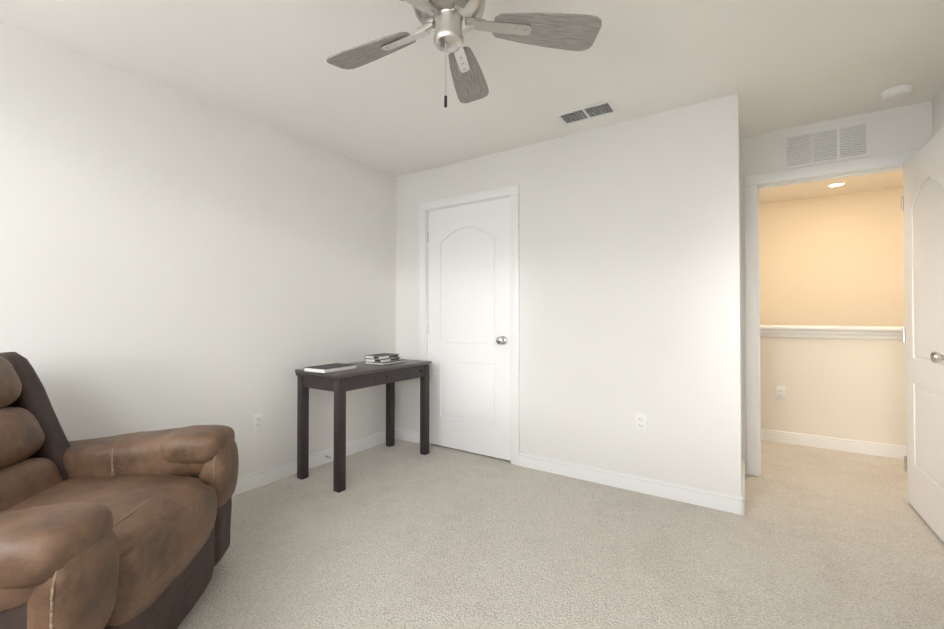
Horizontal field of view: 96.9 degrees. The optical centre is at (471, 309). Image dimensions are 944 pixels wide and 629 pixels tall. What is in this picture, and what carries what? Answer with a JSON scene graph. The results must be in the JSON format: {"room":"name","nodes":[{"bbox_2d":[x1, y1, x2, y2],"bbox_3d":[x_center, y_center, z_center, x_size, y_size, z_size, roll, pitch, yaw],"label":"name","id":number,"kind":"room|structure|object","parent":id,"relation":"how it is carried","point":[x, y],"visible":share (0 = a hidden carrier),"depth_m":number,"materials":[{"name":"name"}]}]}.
{"room":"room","nodes":[
{"label":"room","id":0,"kind":"room"},
{"bbox_2d":[0,22,395,476],"bbox_3d":[-0.885,-0.027,3.686,0.120,2.405,7.250,0,-1,33],"label":"wall","id":1,"kind":"structure","parent":0,"point":[170,258],"depth_m":2.38,"materials":[{"name":"paint"}]},
{"bbox_2d":[253,412,262,431],"bbox_3d":[-1.411,0.740,2.760,0.008,0.115,0.070,0,-1,33],"label":"electrical outlet","id":2,"kind":"object","parent":1,"relation":"attached to","point":[257,421],"visible":1,"depth_m":2.76,"materials":[{"name":"white plastic"}]},
{"bbox_2d":[232,427,399,495],"bbox_3d":[-1.675,1.110,2.349,0.015,0.100,3.570,0,-1,33],"label":"baseboard","id":3,"kind":"structure","parent":1,"relation":"attached to","point":[245,483],"depth_m":2.97,"materials":[{"name":"white wood"}]},
{"bbox_2d":[0,0,943,203],"bbox_3d":[1.479,-1.298,2.145,6.400,0.100,7.250,0,-1,33],"label":"ceiling","id":4,"kind":"structure","parent":0,"point":[776,65],"depth_m":2.13,"materials":[{"name":"paint"}]},
{"bbox_2d":[326,0,601,107],"bbox_3d":[-0.112,-0.976,1.471,1.038,0.559,1.058,0,-1,33],"label":"ceiling fan","id":5,"kind":"object","parent":4,"relation":"hanging from","point":[449,23],"visible":1,"depth_m":1.51,"materials":[{"name":"grey wood"}]},
{"bbox_2d":[555,100,617,125],"bbox_3d":[0.721,-1.238,2.638,0.344,0.012,0.174,0,-1,33],"label":"ceiling vent","id":6,"kind":"object","parent":4,"relation":"in","point":[596,110],"visible":1,"depth_m":2.63,"materials":[{"name":"white metal"}]},
{"bbox_2d":[826,182,846,186],"bbox_3d":[3.566,-1.222,4.093,0.150,0.006,0.150,0,-1,33],"label":"recessed light","id":7,"kind":"object","parent":4,"relation":"in","point":[837,184],"visible":1,"depth_m":4.08,"materials":[{"name":"white"}]},
{"bbox_2d":[881,84,913,99],"bbox_3d":[2.413,-1.227,2.374,0.132,0.037,0.132,0,-1,33],"label":"smoke detector","id":8,"kind":"object","parent":4,"relation":"attached to","point":[897,92],"visible":1,"depth_m":2.35,"materials":[{"name":"white plastic"}]},
{"bbox_2d":[177,439,943,628],"bbox_3d":[1.479,1.207,2.116,6.400,0.100,7.250,0,-1,33],"label":"floor","id":9,"kind":"structure","parent":0,"point":[401,534],"depth_m":1.99,"materials":[{"name":"carpet"}]},
{"bbox_2d":[0,352,238,628],"bbox_3d":[-1.485,0.633,1.378,1.005,0.976,1.045,0,-1,-9],"label":"recliner","id":10,"kind":"object","parent":9,"relation":"on","point":[128,531],"visible":1,"depth_m":1.43,"materials":[{"name":"brown leather"}]},
{"bbox_2d":[295,359,431,492],"bbox_3d":[-0.780,0.793,3.158,0.465,0.752,0.930,0,-1,33],"label":"console table","id":11,"kind":"object","parent":9,"relation":"on","point":[339,384],"visible":0.9,"depth_m":2.89,"materials":[{"name":"grey wood"}]},
{"bbox_2d":[304,363,356,373],"bbox_3d":[-0.966,0.399,2.866,0.200,0.028,0.285,0,-1,29],"label":"book","id":12,"kind":"object","parent":11,"relation":"on","point":[330,368],"visible":0.96,"depth_m":2.79,"materials":[{"name":"grey paper"}]},
{"bbox_2d":[365,359,405,364],"bbox_3d":[-0.680,0.410,3.301,0.185,0.016,0.270,0,-1,31],"label":"books","id":13,"kind":"object","parent":11,"relation":"on","point":[391,362],"visible":0.56,"depth_m":3.22,"materials":[{"name":"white paper"}]},
{"bbox_2d":[365,357,400,362],"bbox_3d":[-0.695,0.389,3.287,0.165,0.024,0.235,0,-1,27],"label":"books","id":14,"kind":"object","parent":13,"relation":"on","point":[383,360],"visible":0.77,"depth_m":3.21,"materials":[{"name":"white paper"}]},
{"bbox_2d":[365,353,398,359],"bbox_3d":[-0.702,0.364,3.286,0.160,0.024,0.225,0,-1,30],"label":"books","id":15,"kind":"object","parent":14,"relation":"on","point":[380,356],"visible":1,"depth_m":3.22,"materials":[{"name":"black paper"}]},
{"bbox_2d":[396,93,741,495],"bbox_3d":[0.649,-0.030,3.479,2.670,2.405,0.850,0,-1,33],"label":"wall","id":16,"kind":"structure","parent":0,"point":[629,269],"depth_m":2.74,"materials":[{"name":"paint"}]},
{"bbox_2d":[427,197,510,460],"bbox_3d":[-0.037,0.145,3.454,0.831,2.030,0.171,0,-1,33],"label":"closet door","id":17,"kind":"structure","parent":16,"relation":"in","point":[469,338],"depth_m":3.42,"materials":[{"name":"white wood"}]},
{"bbox_2d":[419,184,519,465],"bbox_3d":[-0.014,0.114,3.482,0.978,2.117,0.162,0,-1,33],"label":"trim","id":18,"kind":"structure","parent":16,"relation":"attached to","point":[512,192],"depth_m":3.19,"materials":[{"name":"white wood"}]},
{"bbox_2d":[519,452,744,515],"bbox_3d":[0.945,1.114,2.753,1.422,0.100,0.015,0,-1,33],"label":"baseboard","id":19,"kind":"structure","parent":16,"relation":"attached to","point":[730,503],"depth_m":2.66,"materials":[{"name":"white wood"}]},
{"bbox_2d":[635,413,646,431],"bbox_3d":[1.081,0.719,2.673,0.070,0.115,0.008,0,-1,33],"label":"outlet","id":20,"kind":"object","parent":16,"relation":"attached to","point":[640,421],"visible":1,"depth_m":2.67,"materials":[{"name":"white plastic"}]},
{"bbox_2d":[741,460,744,490],"bbox_3d":[1.746,1.114,2.690,0.015,0.100,0.700,0,-1,33],"label":"baseboard","id":21,"kind":"structure","parent":16,"relation":"attached to","point":[743,464],"depth_m":2.69,"materials":[{"name":"white wood"}]},
{"bbox_2d":[759,187,904,326],"bbox_3d":[3.464,-0.015,4.756,5.970,2.405,0.120,0,-1,33],"label":"wall","id":22,"kind":"structure","parent":0,"point":[834,260],"depth_m":4.44,"materials":[{"name":"paint"}]},
{"bbox_2d":[760,336,906,446],"bbox_3d":[2.805,0.676,3.746,5.970,1.000,0.120,0,-1,33],"label":"wall","id":23,"kind":"structure","parent":0,"point":[848,388],"depth_m":3.51,"materials":[{"name":"paint"}]},
{"bbox_2d":[776,386,785,399],"bbox_3d":[2.740,0.736,3.711,0.070,0.115,0.008,0,-1,33],"label":"outlet","id":24,"kind":"object","parent":23,"relation":"attached to","point":[780,392],"visible":1,"depth_m":3.71,"materials":[{"name":"white plastic"}]},
{"bbox_2d":[760,325,902,339],"bbox_3d":[2.755,0.191,3.784,5.850,0.100,0.190,0,-1,33],"label":"trim","id":25,"kind":"structure","parent":23,"relation":"on","point":[872,332],"depth_m":3.50,"materials":[{"name":"white wood"}]},
{"bbox_2d":[761,429,906,458],"bbox_3d":[2.717,1.126,3.717,5.850,0.100,0.015,0,-1,33],"label":"baseboard","id":26,"kind":"structure","parent":23,"relation":"attached to","point":[863,447],"depth_m":3.49,"materials":[{"name":"white wood"}]},
{"bbox_2d":[740,101,931,473],"bbox_3d":[3.343,-0.045,2.143,3.300,2.405,0.120,0,-1,33],"label":"wall","id":27,"kind":"structure","parent":0,"point":[903,129],"depth_m":2.78,"materials":[{"name":"paint"}]},
{"bbox_2d":[783,119,870,169],"bbox_3d":[2.322,-1.081,2.750,0.444,0.234,0.012,0,-1,33],"label":"air vent","id":28,"kind":"object","parent":27,"relation":"in","point":[847,141],"visible":1,"depth_m":2.74,"materials":[{"name":"white metal"}]},
{"bbox_2d":[744,150,918,476],"bbox_3d":[2.369,0.106,2.782,0.918,2.117,0.152,0,-1,33],"label":"door frame","id":29,"kind":"structure","parent":27,"relation":"attached to","point":[754,184],"depth_m":2.94,"materials":[{"name":"white wood"}]},
{"bbox_2d":[932,87,943,136],"bbox_3d":[1.602,-0.063,0.643,0.120,2.405,4.300,0,-1,33],"label":"wall","id":30,"kind":"structure","parent":0,"point":[937,112],"depth_m":2.40,"materials":[{"name":"paint"}]},
{"bbox_2d":[901,127,943,542],"bbox_3d":[2.428,0.131,2.207,0.171,2.030,0.771,0,-1,33],"label":"entry door","id":31,"kind":"structure","parent":30,"relation":"in","point":[922,202],"depth_m":2.25,"materials":[{"name":"white wood"}]}
]}

